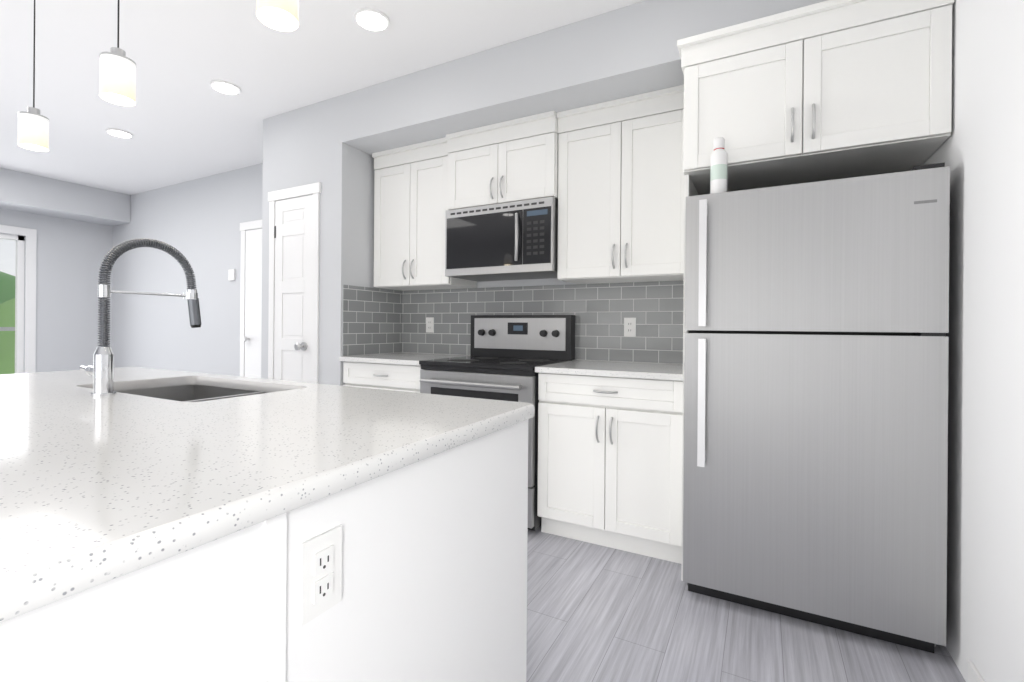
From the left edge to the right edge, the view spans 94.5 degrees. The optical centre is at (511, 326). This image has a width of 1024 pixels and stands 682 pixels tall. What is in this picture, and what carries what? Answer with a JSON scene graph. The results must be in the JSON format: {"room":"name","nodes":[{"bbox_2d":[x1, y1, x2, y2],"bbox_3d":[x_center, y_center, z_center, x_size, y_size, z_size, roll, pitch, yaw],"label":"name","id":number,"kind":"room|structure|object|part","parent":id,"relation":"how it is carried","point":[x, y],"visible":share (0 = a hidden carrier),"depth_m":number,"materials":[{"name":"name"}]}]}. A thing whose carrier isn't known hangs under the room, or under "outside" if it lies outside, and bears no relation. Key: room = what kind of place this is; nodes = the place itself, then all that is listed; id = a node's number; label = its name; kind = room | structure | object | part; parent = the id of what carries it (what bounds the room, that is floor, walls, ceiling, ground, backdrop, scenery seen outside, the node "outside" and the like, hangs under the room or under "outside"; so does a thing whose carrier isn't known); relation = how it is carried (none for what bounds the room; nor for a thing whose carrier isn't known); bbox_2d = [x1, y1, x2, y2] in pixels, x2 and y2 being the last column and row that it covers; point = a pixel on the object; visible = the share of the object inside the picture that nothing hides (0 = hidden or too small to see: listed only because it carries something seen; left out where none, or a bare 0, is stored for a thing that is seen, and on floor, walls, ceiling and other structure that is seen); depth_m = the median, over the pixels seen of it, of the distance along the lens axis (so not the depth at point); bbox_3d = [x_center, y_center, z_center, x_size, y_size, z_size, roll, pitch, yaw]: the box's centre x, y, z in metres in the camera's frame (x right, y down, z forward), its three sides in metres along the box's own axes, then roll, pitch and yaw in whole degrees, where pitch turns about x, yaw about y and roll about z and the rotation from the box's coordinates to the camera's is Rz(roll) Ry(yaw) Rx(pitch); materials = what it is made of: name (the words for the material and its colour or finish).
{"room":"kitchen","nodes":[
{"label":"kitchen","id":0,"kind":"room"},
{"bbox_2d":[0,209,112,372],"bbox_3d":[-6.390,-0.271,3.640,0.120,2.700,5.400,0,0,28],"label":"wall","id":1,"kind":"structure","parent":0,"point":[70,255],"depth_m":5.60,"materials":[{"name":"white paint"}]},
{"bbox_2d":[0,327,14,330],"bbox_3d":[-6.590,0.592,4.875,1.380,1.170,3.000,0,0,28],"label":"balcony railing","id":2,"kind":"object","parent":1,"relation":"attached to","point":[7,329],"depth_m":6.20,"materials":[{"name":"silver metal"}]},
{"bbox_2d":[0,225,36,374],"bbox_3d":[-5.902,-0.010,4.512,0.108,2.185,1.970,0,0,28],"label":"patio door","id":3,"kind":"structure","parent":1,"relation":"in","point":[30,307],"depth_m":5.29,"materials":[{"name":"white"}]},
{"bbox_2d":[0,0,644,194],"bbox_3d":[-2.847,-1.644,1.767,8.115,0.100,5.640,0,0,28],"label":"ceiling","id":4,"kind":"structure","parent":0,"point":[181,120],"depth_m":2.85,"materials":[{"name":"white paint"}]},
{"bbox_2d":[17,0,49,150],"bbox_3d":[-1.735,-1.118,1.718,0.120,0.934,0.120,0,0,28],"label":"pendant light","id":5,"kind":"object","parent":4,"relation":"hanging from","point":[33,128],"visible":1,"depth_m":1.70,"materials":[{"name":"white glass"}]},
{"bbox_2d":[0,168,130,225],"bbox_3d":[-6.130,-1.449,3.505,0.450,0.339,5.397,0,0,28],"label":"bulkhead","id":6,"kind":"object","parent":4,"relation":"attached to","point":[31,193],"visible":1,"depth_m":5.25,"materials":[{"name":"white paint"}]},
{"bbox_2d":[99,0,135,105],"bbox_3d":[-1.118,-1.113,1.346,0.120,0.934,0.120,0,0,28],"label":"pendant light","id":7,"kind":"object","parent":4,"relation":"hanging from","point":[117,76],"visible":1,"depth_m":1.32,"materials":[{"name":"white glass"}]},
{"bbox_2d":[105,128,132,137],"bbox_3d":[-3.233,-1.590,3.896,0.176,0.013,0.176,0,0,28],"label":"recessed light","id":8,"kind":"object","parent":4,"relation":"in","point":[118,133],"visible":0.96,"depth_m":3.88,"materials":[{"name":"white plastic"}]},
{"bbox_2d":[210,80,240,94],"bbox_3d":[-1.896,-1.580,3.130,0.176,0.013,0.176,0,0,28],"label":"recessed light","id":9,"kind":"object","parent":4,"relation":"in","point":[225,87],"visible":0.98,"depth_m":3.11,"materials":[{"name":"white plastic"}]},
{"bbox_2d":[256,0,298,30],"bbox_3d":[-0.485,-1.108,0.988,0.120,0.934,0.120,0,0,28],"label":"pendant light","id":10,"kind":"object","parent":4,"relation":"hanging from","point":[281,15],"visible":1,"depth_m":0.99,"materials":[{"name":"white glass"}]},
{"bbox_2d":[354,8,389,31],"bbox_3d":[-0.718,-1.571,2.426,0.176,0.013,0.176,0,0,28],"label":"recessed light","id":11,"kind":"object","parent":4,"relation":"in","point":[372,19],"visible":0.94,"depth_m":2.41,"materials":[{"name":"white plastic"}]},
{"bbox_2d":[261,95,401,385],"bbox_3d":[-1.396,-0.232,3.696,0.850,2.699,0.619,0,0,28],"label":"wall","id":12,"kind":"structure","parent":0,"point":[305,145],"depth_m":3.33,"materials":[{"name":"white paint"}]},
{"bbox_2d":[274,195,312,382],"bbox_3d":[-1.614,0.087,3.414,0.416,2.042,0.080,0,0,28],"label":"pantry door","id":13,"kind":"structure","parent":12,"relation":"in","point":[293,292],"depth_m":3.44,"materials":[{"name":"white painted wood"},{"name":"brushed nickel"}]},
{"bbox_2d":[268,182,320,383],"bbox_3d":[-1.597,0.053,3.440,0.558,2.126,0.020,0,0,28],"label":"door frame","id":14,"kind":"structure","parent":12,"relation":"attached to","point":[314,189],"depth_m":3.35,"materials":[{"name":"white wood"}]},
{"bbox_2d":[112,163,665,375],"bbox_3d":[-1.565,-0.234,4.205,8.115,2.700,0.120,0,0,28],"label":"wall","id":15,"kind":"structure","parent":0,"point":[196,223],"depth_m":5.21,"materials":[{"name":"white paint"}]},
{"bbox_2d":[228,269,235,280],"bbox_3d":[-2.845,-0.524,4.803,0.090,0.110,0.023,0,0,28],"label":"thermostat","id":16,"kind":"object","parent":15,"relation":"attached to","point":[231,274],"visible":0.98,"depth_m":4.79,"materials":[{"name":"white plastic"}]},
{"bbox_2d":[240,220,261,376],"bbox_3d":[-2.300,0.038,4.514,0.974,2.144,0.020,0,0,28],"label":"door frame","id":17,"kind":"structure","parent":15,"relation":"attached to","point":[250,225],"depth_m":4.71,"materials":[{"name":"white wood"}]},
{"bbox_2d":[241,229,261,377],"bbox_3d":[-2.313,0.076,4.490,0.810,2.052,0.074,0,0,28],"label":"back door","id":18,"kind":"structure","parent":15,"relation":"in","point":[251,338],"depth_m":4.64,"materials":[{"name":"white wood"}]},
{"bbox_2d":[372,137,476,290],"bbox_3d":[-0.638,-0.767,3.427,0.676,0.970,0.384,0,0,28],"label":"upper cabinet","id":19,"kind":"object","parent":15,"relation":"attached to","point":[410,195],"visible":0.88,"depth_m":3.28,"materials":[{"name":"white wood"}]},
{"bbox_2d":[446,111,558,209],"bbox_3d":[-0.006,-1.002,3.074,0.764,0.490,0.418,0,0,28],"label":"upper cabinet","id":20,"kind":"object","parent":15,"relation":"attached to","point":[513,160],"visible":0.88,"depth_m":2.90,"materials":[{"name":"white wood"}]},
{"bbox_2d":[445,196,557,281],"bbox_3d":[-0.019,-0.538,3.058,0.756,0.428,0.455,0,0,28],"label":"microwave","id":21,"kind":"object","parent":20,"relation":"attached to","point":[516,240],"visible":1,"depth_m":2.89,"materials":[{"name":"silver metal"}]},
{"bbox_2d":[343,280,683,363],"bbox_3d":[-0.033,-0.032,2.984,2.228,0.490,0.600,0,0,28],"label":"tile backsplash","id":22,"kind":"structure","parent":15,"relation":"attached to","point":[379,321],"depth_m":3.24,"materials":[{"name":"grey tile"}]},
{"bbox_2d":[426,317,433,332],"bbox_3d":[-0.630,-0.012,3.627,0.072,0.116,0.008,0,0,28],"label":"outlet","id":23,"kind":"object","parent":22,"relation":"attached to","point":[429,324],"visible":1,"depth_m":3.62,"materials":[{"name":"white plastic"}]},
{"bbox_2d":[624,318,635,336],"bbox_3d":[0.725,0.004,2.908,0.072,0.116,0.008,0,0,28],"label":"outlet","id":24,"kind":"object","parent":22,"relation":"attached to","point":[629,327],"visible":1,"depth_m":2.90,"materials":[{"name":"white plastic"}]},
{"bbox_2d":[556,85,683,283],"bbox_3d":[0.671,-0.757,2.733,0.754,0.970,0.384,0,0,28],"label":"upper cabinet","id":25,"kind":"object","parent":15,"relation":"attached to","point":[620,193],"visible":0.75,"depth_m":2.59,"materials":[{"name":"white wood"}]},
{"bbox_2d":[677,0,954,194],"bbox_3d":[1.296,-0.954,2.171,0.916,0.564,0.792,0,0,28],"label":"upper cabinet","id":26,"kind":"object","parent":15,"relation":"attached to","point":[830,90],"visible":1,"depth_m":1.84,"materials":[{"name":"white wood"}]},
{"bbox_2d":[342,0,826,154],"bbox_3d":[0.368,-1.406,2.765,3.124,0.324,0.619,0,0,28],"label":"bulkhead","id":27,"kind":"object","parent":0,"point":[627,51],"visible":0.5,"depth_m":2.55,"materials":[{"name":"white paint"}]},
{"bbox_2d":[526,526,965,681],"bbox_3d":[-2.869,1.156,1.767,8.115,0.100,5.640,0,0,28],"label":"floor","id":28,"kind":"structure","parent":0,"point":[597,613],"depth_m":1.73,"materials":[{"name":"laminate"}]},
{"bbox_2d":[0,423,527,681],"bbox_3d":[-1.130,0.677,1.319,2.102,0.884,1.054,0,0,28],"label":"kitchen island","id":29,"kind":"object","parent":28,"relation":"on","point":[434,553],"depth_m":0.74,"materials":[{"name":"white wood"}]},
{"bbox_2d":[0,367,534,630],"bbox_3d":[-1.145,0.217,1.304,2.164,0.035,1.110,0,0,28],"label":"island countertop","id":30,"kind":"structure","parent":29,"relation":"on","point":[97,493],"depth_m":0.74,"materials":[{"name":"white stone"}]},
{"bbox_2d":[80,238,200,395],"bbox_3d":[-1.173,-0.038,1.503,0.155,0.474,0.297,0,0,28],"label":"faucet","id":31,"kind":"object","parent":30,"relation":"on","point":[100,370],"visible":1,"depth_m":1.38,"materials":[{"name":"silver metal"}]},
{"bbox_2d":[114,379,275,398],"bbox_3d":[-1.069,0.340,1.580,0.732,0.234,0.412,0,0,28],"label":"sink","id":32,"kind":"object","parent":30,"relation":"in","point":[191,388],"depth_m":1.83,"materials":[{"name":"silver metal"}]},
{"bbox_2d":[300,525,341,625],"bbox_3d":[-0.275,0.358,0.685,0.008,0.114,0.070,0,0,28],"label":"outlet","id":33,"kind":"object","parent":29,"relation":"attached to","point":[321,573],"visible":1,"depth_m":0.68,"materials":[{"name":"white plastic"}]},
{"bbox_2d":[339,353,469,392],"bbox_3d":[-0.718,0.665,3.316,0.693,0.915,0.644,0,0,28],"label":"base cabinet","id":34,"kind":"object","parent":28,"relation":"on","point":[395,371],"visible":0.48,"depth_m":3.08,"materials":[{"name":"white wood"}]},
{"bbox_2d":[419,315,574,530],"bbox_3d":[-0.092,0.510,2.935,0.758,1.175,0.698,0,0,28],"label":"range","id":35,"kind":"object","parent":28,"relation":"on","point":[507,356],"visible":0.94,"depth_m":2.82,"materials":[{"name":"silver metal"}]},
{"bbox_2d":[535,360,682,563],"bbox_3d":[0.599,0.675,2.618,0.753,0.915,0.644,0,0,28],"label":"base cabinet","id":36,"kind":"object","parent":28,"relation":"on","point":[610,454],"visible":0.88,"depth_m":2.36,"materials":[{"name":"white painted wood"},{"name":"brushed nickel"}]},
{"bbox_2d":[681,162,949,652],"bbox_3d":[1.257,0.233,2.126,0.860,1.810,0.899,0,0,28],"label":"refrigerator","id":37,"kind":"object","parent":28,"relation":"on","point":[816,406],"depth_m":1.74,"materials":[{"name":"silver metal"}]},
{"bbox_3d":[0.934,0.230,2.412,0.020,1.810,0.697,0,0,28],"label":"fridge side panel","id":38,"kind":"part","parent":37,"relation":"part of","materials":[{"name":"silver metal"}]},
{"bbox_2d":[710,137,727,193],"bbox_3d":[0.851,-0.656,1.945,0.064,0.237,0.064,0,0,28],"label":"spray can","id":39,"kind":"object","parent":37,"relation":"on","point":[718,172],"visible":0.81,"depth_m":1.92,"materials":[{"name":"white metal"}]},
{"bbox_2d":[922,0,1023,681],"bbox_3d":[0.673,-0.217,-0.106,0.120,2.700,5.400,0,0,28],"label":"wall","id":40,"kind":"structure","parent":0,"point":[979,151],"depth_m":1.39,"materials":[{"name":"white paint"}]},
{"bbox_2d":[968,661,984,681],"bbox_3d":[0.382,1.081,-0.494,0.012,0.100,4.450,0,0,28],"label":"baseboard","id":41,"kind":"structure","parent":40,"relation":"attached to","point":[974,674],"depth_m":1.41,"materials":[{"name":"white wood"}]},
{"label":"outside","id":42,"kind":"structure","parent":0,"visible":0},
{"bbox_2d":[0,272,14,374],"bbox_3d":[-9.429,0.414,6.341,4.270,3.281,5.758,0,0,28],"label":"trees","id":43,"kind":"object","parent":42,"point":[6,315],"depth_m":7.18,"materials":[{"name":"green plant"}]}
]}

